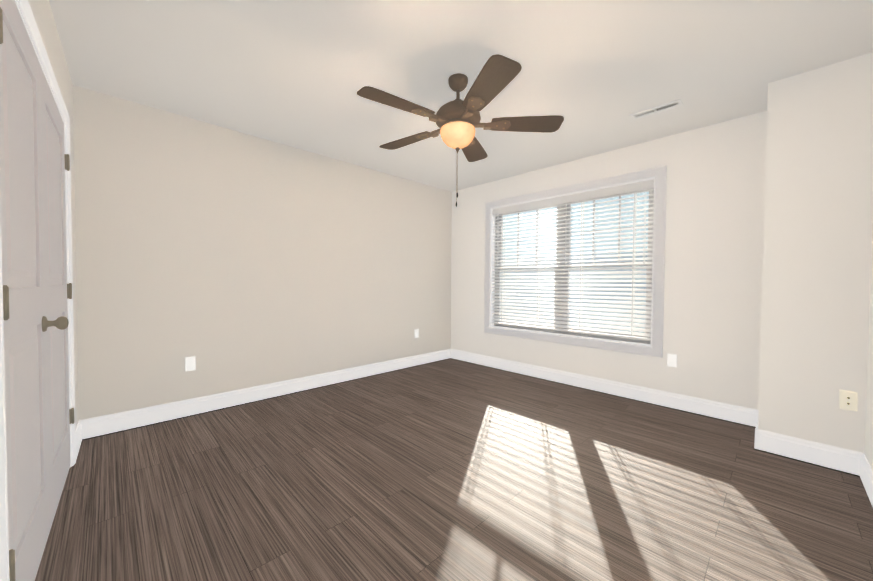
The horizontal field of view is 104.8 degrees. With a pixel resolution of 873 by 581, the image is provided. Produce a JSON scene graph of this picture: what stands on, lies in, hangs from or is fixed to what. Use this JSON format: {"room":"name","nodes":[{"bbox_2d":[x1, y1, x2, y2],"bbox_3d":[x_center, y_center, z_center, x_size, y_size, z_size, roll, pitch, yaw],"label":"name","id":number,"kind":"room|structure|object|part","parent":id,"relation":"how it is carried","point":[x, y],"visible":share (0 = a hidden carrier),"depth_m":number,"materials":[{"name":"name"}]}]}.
{"room":"empty bedroom","nodes":[
{"label":"empty bedroom","id":0,"kind":"room"},
{"bbox_2d":[28,0,78,429],"bbox_3d":[-1.304,-0.135,0.848,0.250,2.440,4.145,-1,2,-43],"label":"wall","id":1,"kind":"structure","parent":0,"point":[44,18],"depth_m":2.00,"materials":[{"name":"white paint"}]},
{"bbox_2d":[0,0,74,580],"bbox_3d":[-1.672,0.049,1.462,0.108,2.016,1.452,-1,2,-43],"label":"closet door","id":2,"kind":"structure","parent":1,"relation":"in","point":[37,288],"depth_m":1.25,"materials":[{"name":"grey wood"}]},
{"bbox_2d":[0,0,75,580],"bbox_3d":[-1.771,0.023,1.371,0.266,2.094,1.564,-1,2,-43],"label":"door frame","id":3,"kind":"structure","parent":1,"relation":"attached to","point":[27,12],"depth_m":1.33,"materials":[{"name":"white wood"}]},
{"bbox_2d":[75,421,81,459],"bbox_3d":[-2.348,0.977,2.200,0.015,0.140,0.388,-1,2,-42],"label":"baseboard","id":4,"kind":"structure","parent":1,"relation":"attached to","point":[78,430],"depth_m":2.21,"materials":[{"name":"white wood"}]},
{"bbox_2d":[73,85,451,419],"bbox_3d":[-1.210,-0.199,3.653,4.140,2.440,0.150,-1,2,-44],"label":"wall","id":5,"kind":"structure","parent":0,"point":[231,260],"depth_m":2.96,"materials":[{"name":"white paint"}]},
{"bbox_2d":[185,356,195,371],"bbox_3d":[-2.026,0.604,2.769,0.070,0.115,0.009,-1,2,-44],"label":"electrical outlet","id":6,"kind":"object","parent":5,"relation":"attached to","point":[190,363],"visible":1,"depth_m":2.77,"materials":[{"name":"white plastic"}]},
{"bbox_2d":[79,349,450,439],"bbox_3d":[-1.142,0.952,3.638,3.790,0.140,0.015,-1,2,-44],"label":"baseboard","id":7,"kind":"structure","parent":5,"relation":"attached to","point":[94,427],"depth_m":2.99,"materials":[{"name":"white wood"}]},
{"bbox_2d":[415,329,418,337],"bbox_3d":[-0.262,0.576,4.491,0.070,0.115,0.008,-1,2,-44],"label":"electrical outlet","id":8,"kind":"object","parent":5,"relation":"attached to","point":[416,333],"visible":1,"depth_m":4.49,"materials":[{"name":"white plastic"}]},
{"bbox_2d":[35,358,872,580],"bbox_3d":[0.141,1.111,2.289,4.140,0.100,4.045,-1,2,-44],"label":"floor","id":9,"kind":"structure","parent":0,"point":[450,469],"depth_m":1.76,"materials":[{"name":"brown wood"}]},
{"bbox_2d":[49,0,872,191],"bbox_3d":[0.158,-1.428,2.230,4.140,0.100,4.045,-1,2,-44],"label":"ceiling","id":10,"kind":"structure","parent":0,"point":[299,74],"depth_m":2.03,"materials":[{"name":"white paint"}]},
{"bbox_2d":[357,54,563,206],"bbox_3d":[0.103,-0.966,2.204,1.297,0.823,1.296,-1,2,-44],"label":"fan","id":11,"kind":"object","parent":10,"relation":"hanging from","point":[457,120],"visible":1,"depth_m":2.11,"materials":[{"name":"brown wood"}]},
{"bbox_3d":[0.139,-0.996,2.203,0.232,0.122,0.232,-1,2,-44],"label":"lamp shade","id":12,"kind":"part","parent":11,"relation":"part of","materials":[{"name":"white glass"}]},
{"bbox_3d":[0.139,-0.966,2.203,0.298,0.823,0.298,-1,2,-44],"label":"motor","id":13,"kind":"part","parent":11,"relation":"part of","materials":[{"name":"brown metal"}]},
{"bbox_2d":[629,99,682,119],"bbox_3d":[1.666,-1.372,2.562,0.105,0.008,0.330,-1,2,-44],"label":"ceiling vent","id":14,"kind":"object","parent":10,"relation":"in","point":[658,109],"visible":1,"depth_m":2.55,"materials":[{"name":"white metal"}]},
{"bbox_2d":[451,111,766,409],"bbox_3d":[1.577,-0.181,3.653,0.150,2.440,3.745,-1,2,-44],"label":"wall","id":15,"kind":"structure","parent":0,"point":[715,207],"depth_m":2.92,"materials":[{"name":"white paint"}]},
{"bbox_2d":[484,165,666,357],"bbox_3d":[1.405,-0.279,3.814,0.169,1.739,2.027,-1,2,-44],"label":"window","id":16,"kind":"structure","parent":15,"relation":"in","point":[577,262],"depth_m":3.59,"materials":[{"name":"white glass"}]},
{"bbox_2d":[491,179,653,340],"bbox_3d":[1.381,-0.299,3.791,0.070,1.502,1.827,-1,2,-44],"label":"window blind","id":17,"kind":"object","parent":16,"relation":"attached to","point":[626,188],"visible":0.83,"depth_m":3.62,"materials":[{"name":"white plastic"}]},
{"bbox_3d":[1.442,-0.279,3.851,0.065,1.575,1.863,-1,2,-44],"label":"window sashes","id":18,"kind":"part","parent":16,"relation":"part of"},
{"bbox_2d":[451,349,758,427],"bbox_3d":[1.356,0.965,3.781,0.015,0.140,3.300,-1,2,-44],"label":"baseboard","id":19,"kind":"structure","parent":15,"relation":"attached to","point":[745,416],"depth_m":3.26,"materials":[{"name":"white wood"}]},
{"bbox_2d":[667,353,676,366],"bbox_3d":[2.107,0.625,3.009,0.009,0.115,0.070,-1,2,-44],"label":"electrical outlet","id":20,"kind":"object","parent":15,"relation":"attached to","point":[671,360],"visible":1,"depth_m":3.01,"materials":[{"name":"white plastic"}]},
{"bbox_2d":[758,52,872,452],"bbox_3d":[2.504,-0.143,2.253,0.480,2.440,0.445,-1,2,-44],"label":"wall","id":21,"kind":"structure","parent":0,"point":[818,223],"depth_m":2.07,"materials":[{"name":"white paint"}]},
{"bbox_2d":[754,414,758,449],"bbox_3d":[2.331,1.002,2.438,0.495,0.140,0.015,-1,2,-44],"label":"baseboard","id":22,"kind":"structure","parent":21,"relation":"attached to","point":[756,432],"depth_m":2.27,"materials":[{"name":"white wood"}]},
{"bbox_2d":[754,428,862,476],"bbox_3d":[2.315,1.010,2.112,0.015,0.140,0.460,-1,2,-44],"label":"baseboard","id":23,"kind":"structure","parent":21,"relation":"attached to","point":[846,461],"depth_m":2.09,"materials":[{"name":"white wood"}]},
{"bbox_2d":[839,389,857,411],"bbox_3d":[2.432,0.651,1.985,0.016,0.115,0.070,-1,2,-44],"label":"electrical outlet","id":24,"kind":"object","parent":21,"relation":"attached to","point":[848,400],"visible":1,"depth_m":1.99,"materials":[{"name":"beige plastic"}]},
{"bbox_2d":[864,224,872,469],"bbox_3d":[1.510,-0.117,0.867,4.140,2.440,0.150,-1,2,-44],"label":"wall","id":25,"kind":"structure","parent":0,"point":[868,448],"depth_m":1.88,"materials":[{"name":"white paint"}]},
{"bbox_2d":[860,453,872,507],"bbox_3d":[1.273,1.034,0.784,3.360,0.140,0.015,-1,2,-44],"label":"baseboard","id":26,"kind":"structure","parent":25,"relation":"attached to","point":[866,474],"depth_m":1.81,"materials":[{"name":"white wood"}]},
{"label":"outside","id":27,"kind":"structure","parent":0,"visible":0},
{"bbox_2d":[500,251,647,332],"bbox_3d":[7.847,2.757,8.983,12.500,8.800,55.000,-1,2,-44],"label":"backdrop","id":28,"kind":"structure","parent":27,"point":[645,256],"depth_m":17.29,"materials":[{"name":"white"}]}
]}

